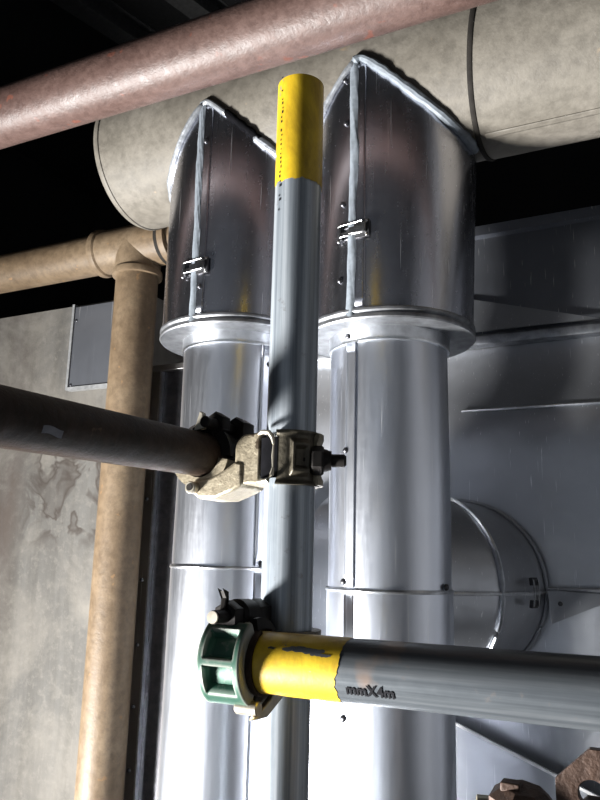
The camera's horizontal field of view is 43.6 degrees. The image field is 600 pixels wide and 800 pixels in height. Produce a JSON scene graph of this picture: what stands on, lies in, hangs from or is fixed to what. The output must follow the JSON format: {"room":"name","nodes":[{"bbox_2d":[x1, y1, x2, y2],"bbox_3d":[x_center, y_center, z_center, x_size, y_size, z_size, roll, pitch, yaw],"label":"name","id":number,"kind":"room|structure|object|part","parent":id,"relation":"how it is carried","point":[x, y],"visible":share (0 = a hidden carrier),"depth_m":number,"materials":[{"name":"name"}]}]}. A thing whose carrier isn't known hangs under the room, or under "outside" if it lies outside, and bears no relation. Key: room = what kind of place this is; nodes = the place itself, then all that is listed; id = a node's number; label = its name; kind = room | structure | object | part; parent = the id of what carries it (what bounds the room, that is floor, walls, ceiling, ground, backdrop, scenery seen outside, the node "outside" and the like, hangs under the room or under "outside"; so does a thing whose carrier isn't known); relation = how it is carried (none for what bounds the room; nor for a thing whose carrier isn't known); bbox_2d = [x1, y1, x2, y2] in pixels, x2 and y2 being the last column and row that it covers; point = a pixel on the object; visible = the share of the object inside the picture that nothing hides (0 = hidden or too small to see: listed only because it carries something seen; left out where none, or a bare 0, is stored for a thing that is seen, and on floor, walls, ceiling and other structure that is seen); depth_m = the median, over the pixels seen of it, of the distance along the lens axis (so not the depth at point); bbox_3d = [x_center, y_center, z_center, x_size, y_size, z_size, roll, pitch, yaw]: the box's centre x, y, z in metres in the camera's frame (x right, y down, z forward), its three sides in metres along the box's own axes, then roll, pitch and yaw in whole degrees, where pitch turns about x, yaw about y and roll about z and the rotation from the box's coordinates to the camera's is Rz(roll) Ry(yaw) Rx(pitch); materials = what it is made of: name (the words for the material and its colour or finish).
{"room":"mechanical room","nodes":[
{"label":"mechanical room","id":0,"kind":"room"},
{"bbox_2d":[0,147,94,318],"bbox_3d":[-2.776,-0.007,1.973,0.100,3.900,6.000,-5,-13,26],"label":"wall","id":1,"kind":"structure","parent":0,"point":[38,208],"depth_m":4.50,"materials":[{"name":"paint"}]},
{"bbox_2d":[0,0,497,149],"bbox_3d":[-0.002,-0.501,0.993,5.800,0.089,0.089,-5,-13,26],"label":"pipe","id":2,"kind":"object","parent":1,"relation":"attached to","point":[247,37],"visible":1,"depth_m":1.03,"materials":[{"name":"metal"}]},
{"bbox_2d":[0,298,183,799],"bbox_3d":[-1.307,0.936,2.219,2.185,2.229,0.300,-5,-13,26],"label":"wall","id":3,"kind":"structure","parent":0,"point":[48,503],"depth_m":1.81,"materials":[{"name":"grey concrete"}]},
{"bbox_2d":[65,301,113,391],"bbox_3d":[-0.493,-0.140,1.870,0.206,0.228,0.014,-5,-13,26],"label":"wall plate","id":4,"kind":"object","parent":3,"relation":"attached to","point":[91,325],"visible":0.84,"depth_m":1.88,"materials":[{"name":"metal"}]},
{"bbox_2d":[0,384,234,476],"bbox_3d":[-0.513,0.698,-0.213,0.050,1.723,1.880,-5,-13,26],"label":"tube","id":5,"kind":"object","parent":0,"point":[32,422],"visible":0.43,"depth_m":0.59,"materials":[{"name":"metal"}]},
{"bbox_2d":[0,0,244,199],"bbox_3d":[-0.082,-2.171,1.101,6.000,0.100,6.200,-5,-13,26],"label":"ceiling","id":6,"kind":"structure","parent":0,"point":[37,36],"depth_m":3.49,"materials":[{"name":"paint"}]},
{"bbox_2d":[50,0,156,43],"bbox_3d":[-1.905,-1.931,1.966,0.090,0.109,6.185,-9,-16,39],"label":"ceiling beam","id":7,"kind":"structure","parent":6,"relation":"attached to","point":[107,17],"depth_m":3.20,"materials":[{"name":"paint"}]},
{"bbox_2d":[165,0,228,18],"bbox_3d":[-1.564,-1.958,1.800,0.090,0.109,6.185,-9,-16,39],"label":"ceiling beam","id":8,"kind":"structure","parent":6,"relation":"attached to","point":[192,9],"depth_m":3.09,"materials":[{"name":"paint"}]},
{"bbox_2d":[86,138,599,304],"bbox_3d":[1.217,0.385,3.355,6.000,3.900,0.100,-5,-13,26],"label":"wall","id":9,"kind":"structure","parent":0,"point":[566,177],"depth_m":3.68,"materials":[{"name":"paint"}]},
{"bbox_2d":[252,631,599,731],"bbox_3d":[0.807,0.152,0.216,1.963,0.049,0.049,-5,-13,26],"label":"tube","id":10,"kind":"object","parent":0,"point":[562,690],"visible":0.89,"depth_m":0.54,"materials":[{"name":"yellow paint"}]},
{"bbox_2d":[196,588,320,720],"bbox_3d":[-0.031,0.217,0.657,0.069,0.103,0.141,-5,-13,26],"label":"coupler","id":11,"kind":"object","parent":10,"relation":"attached to","point":[227,644],"visible":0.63,"depth_m":0.61,"materials":[{"name":"green paint"}]},
{"bbox_2d":[232,599,260,622],"bbox_3d":[-0.050,0.185,0.647,0.027,0.028,0.027,-5,-13,26],"label":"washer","id":12,"kind":"object","parent":11,"relation":"in","point":[249,610],"depth_m":0.64,"materials":[{"name":"black metal"}]},
{"bbox_3d":[-0.178,1.740,0.269,6.000,0.100,6.200,-5,-13,26],"label":"floor","id":13,"kind":"structure","parent":0,"visible":0},
{"bbox_2d":[0,225,168,799],"bbox_3d":[-1.181,0.805,1.842,2.740,2.334,0.111,-5,-13,26],"label":"pipe","id":14,"kind":"object","parent":13,"relation":"on","point":[134,256],"visible":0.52,"depth_m":1.54,"materials":[{"name":"beige metal"}]},
{"bbox_2d":[124,362,183,799],"bbox_3d":[-0.344,0.913,1.483,0.170,2.015,0.047,-5,-13,26],"label":"channel","id":15,"kind":"object","parent":13,"relation":"on","point":[146,699],"visible":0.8,"depth_m":1.56,"materials":[{"name":"black metal"}]},
{"bbox_3d":[-0.319,-0.065,1.692,0.170,0.014,0.045,-5,-13,26],"label":"rail","id":16,"kind":"part","parent":15,"relation":"part of","materials":[{"name":"metal"}]},
{"bbox_2d":[157,329,269,799],"bbox_3d":[-0.129,0.858,1.060,0.182,1.956,0.182,-5,-13,26],"label":"pipe","id":17,"kind":"object","parent":13,"relation":"on","point":[207,752],"visible":0.57,"depth_m":1.11,"materials":[{"name":"metal"}]},
{"bbox_2d":[159,99,275,355],"bbox_3d":[-0.097,-0.281,1.296,0.279,0.385,0.266,-5,-13,26],"label":"pipe cover","id":18,"kind":"object","parent":17,"relation":"attached to","point":[221,177],"visible":0.73,"depth_m":1.19,"materials":[{"name":"metal"}]},
{"bbox_3d":[-0.182,-0.206,1.182,0.008,0.024,0.003,-5,-13,26],"label":"strike plate","id":19,"kind":"part","parent":18,"relation":"part of","materials":[{"name":"silver metal"}]},
{"bbox_3d":[-0.164,-0.207,1.167,0.036,0.017,0.008,-5,-14,29],"label":"latch lever","id":20,"kind":"part","parent":18,"relation":"part of","materials":[{"name":"metal"}]},
{"bbox_2d":[254,73,323,799],"bbox_3d":[-0.025,0.688,0.589,0.052,2.097,0.049,-5,-13,26],"label":"tube","id":21,"kind":"object","parent":13,"relation":"on","point":[282,748],"visible":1,"depth_m":0.72,"materials":[{"name":"grey metal"}]},
{"bbox_2d":[175,411,345,501],"bbox_3d":[-0.035,0.056,0.742,0.180,0.087,0.090,-5,-13,26],"label":"coupler","id":22,"kind":"object","parent":21,"relation":"attached to","point":[293,456],"visible":0.84,"depth_m":0.71,"materials":[{"name":"metal"}]},
{"bbox_3d":[-0.071,0.082,0.745,0.058,0.035,0.046,-5,-13,26],"label":"arm","id":23,"kind":"part","parent":22,"relation":"part of"},
{"bbox_3d":[-0.025,0.052,0.693,0.002,0.025,0.002,1,-12,4],"label":"hinge rod","id":24,"kind":"part","parent":22,"relation":"part of","materials":[{"name":"metal"}]},
{"bbox_2d":[323,449,331,471],"bbox_3d":[0.025,0.057,0.702,0.008,0.023,0.023,0,-12,5],"label":"nut","id":25,"kind":"object","parent":22,"relation":"in","point":[327,455],"depth_m":0.69,"materials":[{"name":"black metal"}]},
{"bbox_2d":[323,325,456,799],"bbox_3d":[0.112,0.852,0.940,0.182,1.931,0.182,1,-12,3],"label":"pipe","id":26,"kind":"object","parent":13,"relation":"on","point":[390,557],"visible":0.96,"depth_m":1.01,"materials":[{"name":"metal"}]},
{"bbox_2d":[318,54,478,358],"bbox_3d":[0.144,-0.288,1.176,0.280,0.411,0.266,-5,-13,26],"label":"pipe cover","id":27,"kind":"object","parent":26,"relation":"attached to","point":[397,236],"visible":0.77,"depth_m":1.07,"materials":[{"name":"metal"}]},
{"bbox_3d":[0.057,-0.238,1.069,0.008,0.024,0.003,-6,-14,30],"label":"strike plate","id":28,"kind":"part","parent":27,"relation":"part of","materials":[{"name":"silver metal"}]},
{"bbox_2d":[93,0,599,230],"bbox_3d":[1.180,-0.572,0.722,3.337,0.258,0.258,-5,-13,26],"label":"pipe","id":29,"kind":"object","parent":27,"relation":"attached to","point":[518,76],"visible":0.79,"depth_m":1.07,"materials":[{"name":"beige metal"}]},
{"bbox_3d":[0.076,-0.239,1.053,0.036,0.017,0.008,-6,-14,30],"label":"latch lever","id":30,"kind":"part","parent":27,"relation":"part of","materials":[{"name":"metal"}]},
{"bbox_2d":[309,205,599,799],"bbox_3d":[1.276,0.722,1.072,3.148,2.296,0.517,-5,-13,26],"label":"duct","id":31,"kind":"object","parent":13,"relation":"on","point":[524,399],"visible":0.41,"depth_m":1.42,"materials":[{"name":"metal"}]},
{"bbox_2d":[312,498,548,650],"bbox_3d":[0.219,0.316,1.256,0.332,0.328,0.330,-5,-13,26],"label":"duct","id":32,"kind":"object","parent":31,"relation":"attached to","point":[500,581],"visible":0.33,"depth_m":1.23,"materials":[{"name":"metal"}]},
{"bbox_3d":[0.392,0.342,1.257,0.007,0.013,0.022,-9,-16,39],"label":"latch plate","id":33,"kind":"part","parent":32,"relation":"part of","materials":[{"name":"silver metal"}]},
{"bbox_3d":[0.393,0.306,1.264,0.007,0.013,0.022,-9,-16,39],"label":"latch plate","id":34,"kind":"part","parent":32,"relation":"part of","materials":[{"name":"silver metal"}]},
{"bbox_3d":[0.182,0.988,0.371,0.048,1.429,0.048,-5,-13,26],"label":"tube","id":35,"kind":"object","parent":13,"relation":"on","visible":0},
{"bbox_2d":[476,747,599,799],"bbox_3d":[0.180,0.286,0.506,0.111,0.108,0.108,-5,-13,26],"label":"coupler","id":36,"kind":"object","parent":35,"relation":"attached to","point":[586,766],"visible":1,"depth_m":0.49,"materials":[{"name":"metal"}]},
{"bbox_3d":[0.194,0.275,0.475,0.058,0.100,0.008,-5,-13,26],"label":"holed plate","id":37,"kind":"part","parent":36,"relation":"part of","materials":[{"name":"metal"}]}
]}

